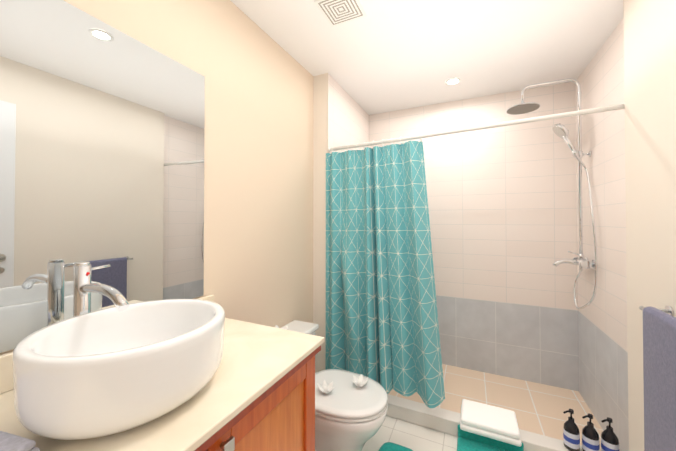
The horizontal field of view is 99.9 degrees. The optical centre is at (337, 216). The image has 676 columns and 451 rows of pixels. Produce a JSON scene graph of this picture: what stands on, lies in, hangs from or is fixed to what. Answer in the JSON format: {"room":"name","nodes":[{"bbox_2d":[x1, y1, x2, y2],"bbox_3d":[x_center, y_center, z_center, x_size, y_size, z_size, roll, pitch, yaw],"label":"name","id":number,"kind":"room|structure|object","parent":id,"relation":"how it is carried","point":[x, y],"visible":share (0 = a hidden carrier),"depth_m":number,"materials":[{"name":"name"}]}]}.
{"room":"bathroom","nodes":[
{"label":"bathroom","id":0,"kind":"room"},
{"bbox_2d":[0,0,312,354],"bbox_3d":[-0.673,0.146,1.167,0.100,2.400,4.140,0,-1,25],"label":"wall","id":1,"kind":"structure","parent":0,"point":[258,196],"depth_m":1.48,"materials":[{"name":"beige paint"}]},
{"bbox_2d":[0,0,204,352],"bbox_3d":[-0.978,-0.145,0.388,0.005,0.951,1.865,0,-1,25],"label":"mirror","id":2,"kind":"object","parent":1,"relation":"attached to","point":[102,123],"visible":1,"depth_m":0.86,"materials":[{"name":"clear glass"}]},
{"bbox_2d":[313,73,368,372],"bbox_3d":[0.068,0.163,2.487,0.122,2.400,0.920,0,-1,25],"label":"wall","id":3,"kind":"structure","parent":0,"point":[340,116],"depth_m":2.09,"materials":[{"name":"beige paint"}]},
{"bbox_2d":[328,104,624,151],"bbox_3d":[0.689,-0.512,1.714,1.669,0.083,0.038,0,-1,25],"label":"curtain rod","id":4,"kind":"object","parent":3,"relation":"attached to","point":[549,117],"visible":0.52,"depth_m":1.61,"materials":[{"name":"white metal"}]},
{"bbox_2d":[325,133,444,407],"bbox_3d":[0.270,0.306,1.872,0.799,1.658,0.163,0,-1,25],"label":"shower curtain","id":5,"kind":"object","parent":4,"relation":"hanging from","point":[382,327],"visible":0.98,"depth_m":1.86,"materials":[{"name":"teal fabric"}]},
{"bbox_2d":[230,0,622,114],"bbox_3d":[0.183,-1.088,0.781,1.990,0.060,4.140,0,-1,25],"label":"ceiling","id":6,"kind":"structure","parent":0,"point":[383,56],"depth_m":1.72,"materials":[{"name":"white paint"}]},
{"bbox_2d":[314,0,366,26],"bbox_3d":[0.016,-1.047,1.433,0.200,0.004,0.200,0,-1,25],"label":"ceiling vent","id":7,"kind":"object","parent":6,"relation":"in","point":[336,12],"visible":1,"depth_m":1.44,"materials":[{"name":"white plastic"}]},
{"bbox_2d":[445,78,460,85],"bbox_3d":[0.885,-1.037,2.186,0.110,0.007,0.110,0,-1,25],"label":"recessed light","id":8,"kind":"object","parent":6,"relation":"in","point":[452,81],"visible":1,"depth_m":2.18,"materials":[{"name":"white"}]},
{"bbox_2d":[369,82,578,390],"bbox_3d":[1.084,0.164,2.575,1.890,2.400,0.100,0,-1,25],"label":"wall","id":9,"kind":"structure","parent":0,"point":[502,204],"depth_m":2.38,"materials":[{"name":"tile"}]},
{"bbox_2d":[361,364,602,450],"bbox_3d":[0.183,1.356,0.751,1.990,0.090,4.140,0,-1,25],"label":"floor","id":10,"kind":"structure","parent":0,"point":[538,408],"depth_m":1.98,"materials":[{"name":"tile"}]},
{"bbox_2d":[192,343,322,450],"bbox_3d":[-0.716,0.890,0.267,0.570,0.890,1.890,0,-1,25],"label":"bathroom vanity","id":11,"kind":"object","parent":10,"relation":"on","point":[280,418],"depth_m":0.82,"materials":[{"name":"brown wood"}]},
{"bbox_2d":[0,295,323,450],"bbox_3d":[-0.715,0.435,0.272,0.572,0.200,1.930,0,-1,25],"label":"countertop","id":12,"kind":"structure","parent":11,"relation":"on","point":[254,355],"depth_m":0.68,"materials":[{"name":"beige stone"}]},
{"bbox_2d":[0,431,39,450],"bbox_3d":[-0.708,0.405,0.392,0.330,0.041,0.300,0,-1,15],"label":"towel","id":13,"kind":"object","parent":12,"relation":"on","point":[10,442],"visible":1,"depth_m":0.48,"materials":[{"name":"grey fabric"}]},
{"bbox_2d":[73,262,129,316],"bbox_3d":[-0.617,0.279,0.763,0.230,0.304,0.091,0,-1,25],"label":"faucet","id":14,"kind":"object","parent":12,"relation":"on","point":[84,287],"visible":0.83,"depth_m":0.77,"materials":[{"name":"silver metal"}]},
{"bbox_2d":[12,299,224,439],"bbox_3d":[-0.488,0.342,0.691,0.383,0.175,0.405,0,-1,25],"label":"basin","id":15,"kind":"object","parent":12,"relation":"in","point":[103,372],"visible":1,"depth_m":0.56,"materials":[{"name":"white ceramic"}]},
{"bbox_2d":[280,320,387,450],"bbox_3d":[-0.063,1.010,1.544,0.670,0.682,0.374,0,-1,25],"label":"toilet","id":16,"kind":"object","parent":10,"relation":"on","point":[350,415],"visible":0.48,"depth_m":1.39,"materials":[{"name":"white ceramic"}]},
{"bbox_2d":[317,380,333,392],"bbox_3d":[-0.064,0.889,1.469,0.094,0.035,0.088,0,-1,25],"label":"figurine","id":17,"kind":"object","parent":16,"relation":"on","point":[325,387],"visible":1,"depth_m":1.47,"materials":[{"name":"white ceramic"}]},
{"bbox_2d":[352,374,367,386],"bbox_3d":[0.118,0.890,1.527,0.090,0.035,0.093,0,-1,25],"label":"figurine","id":18,"kind":"object","parent":16,"relation":"on","point":[360,381],"visible":0.98,"depth_m":1.53,"materials":[{"name":"white ceramic"}]},
{"bbox_2d":[378,442,412,450],"bbox_3d":[0.246,1.336,1.399,0.225,0.024,0.565,0,-1,25],"label":"bath mat","id":19,"kind":"object","parent":10,"relation":"on","point":[388,446],"visible":0.94,"depth_m":1.63,"materials":[{"name":"teal fabric"}]},
{"bbox_2d":[457,424,523,450],"bbox_3d":[0.795,1.305,1.469,0.340,0.086,0.437,0,-1,25],"label":"bath mat","id":20,"kind":"object","parent":10,"relation":"on","point":[467,441],"visible":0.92,"depth_m":1.64,"materials":[{"name":"teal fabric"}]},
{"bbox_2d":[460,399,521,446],"bbox_3d":[0.908,1.228,1.712,0.310,0.068,0.230,0,-1,25],"label":"bath towel","id":21,"kind":"object","parent":20,"relation":"on","point":[492,422],"visible":1,"depth_m":1.66,"materials":[{"name":"white fabric"}]},
{"bbox_2d":[387,394,582,450],"bbox_3d":[0.738,1.309,1.796,1.666,0.090,0.100,0,-1,25],"label":"wall","id":22,"kind":"structure","parent":0,"point":[435,418],"depth_m":1.80,"materials":[{"name":"white tile"}]},
{"bbox_2d":[563,409,579,450],"bbox_3d":[1.270,1.158,1.549,0.075,0.205,0.070,0,-1,25],"label":"bottle","id":23,"kind":"object","parent":22,"relation":"on","point":[571,436],"visible":1,"depth_m":1.53,"materials":[{"name":"black plastic"}]},
{"bbox_2d":[582,413,599,450],"bbox_3d":[1.340,1.157,1.510,0.075,0.205,0.070,0,-1,25],"label":"bottle","id":24,"kind":"object","parent":22,"relation":"on","point":[590,438],"visible":1,"depth_m":1.49,"materials":[{"name":"black plastic"}]},
{"bbox_2d":[601,417,618,450],"bbox_3d":[1.415,1.157,1.481,0.075,0.205,0.070,0,-1,25],"label":"bottle","id":25,"kind":"object","parent":22,"relation":"on","point":[609,440],"visible":1,"depth_m":1.47,"materials":[{"name":"black plastic"}]},
{"bbox_2d":[576,19,628,450],"bbox_3d":[1.679,0.153,1.734,0.100,2.400,0.920,0,-1,25],"label":"wall","id":26,"kind":"structure","parent":0,"point":[602,356],"depth_m":1.72,"materials":[{"name":"tile"}]},
{"bbox_2d":[506,78,597,308],"bbox_3d":[1.474,-0.173,2.000,0.492,1.582,0.275,0,-1,25],"label":"shower fixture","id":27,"kind":"object","parent":26,"relation":"attached to","point":[581,261],"visible":1,"depth_m":1.94,"materials":[{"name":"silver metal"}]},
{"bbox_2d":[623,0,675,450],"bbox_3d":[0.775,0.131,-0.129,0.160,2.400,3.220,0,-1,25],"label":"wall","id":28,"kind":"structure","parent":0,"point":[650,92],"depth_m":1.20,"materials":[{"name":"beige paint"}]},
{"bbox_2d":[639,306,673,315],"bbox_3d":[1.109,0.353,0.872,0.082,0.040,0.500,0,-1,25],"label":"towel rail","id":29,"kind":"object","parent":28,"relation":"attached to","point":[668,310],"visible":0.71,"depth_m":1.06,"materials":[{"name":"silver metal"}]},
{"bbox_2d":[643,306,675,450],"bbox_3d":[1.096,0.637,0.918,0.045,0.612,0.280,0,-1,25],"label":"hanging towel","id":30,"kind":"object","parent":29,"relation":"hanging from","point":[659,353],"visible":1,"depth_m":0.97,"materials":[{"name":"grey fabric"}]}
]}

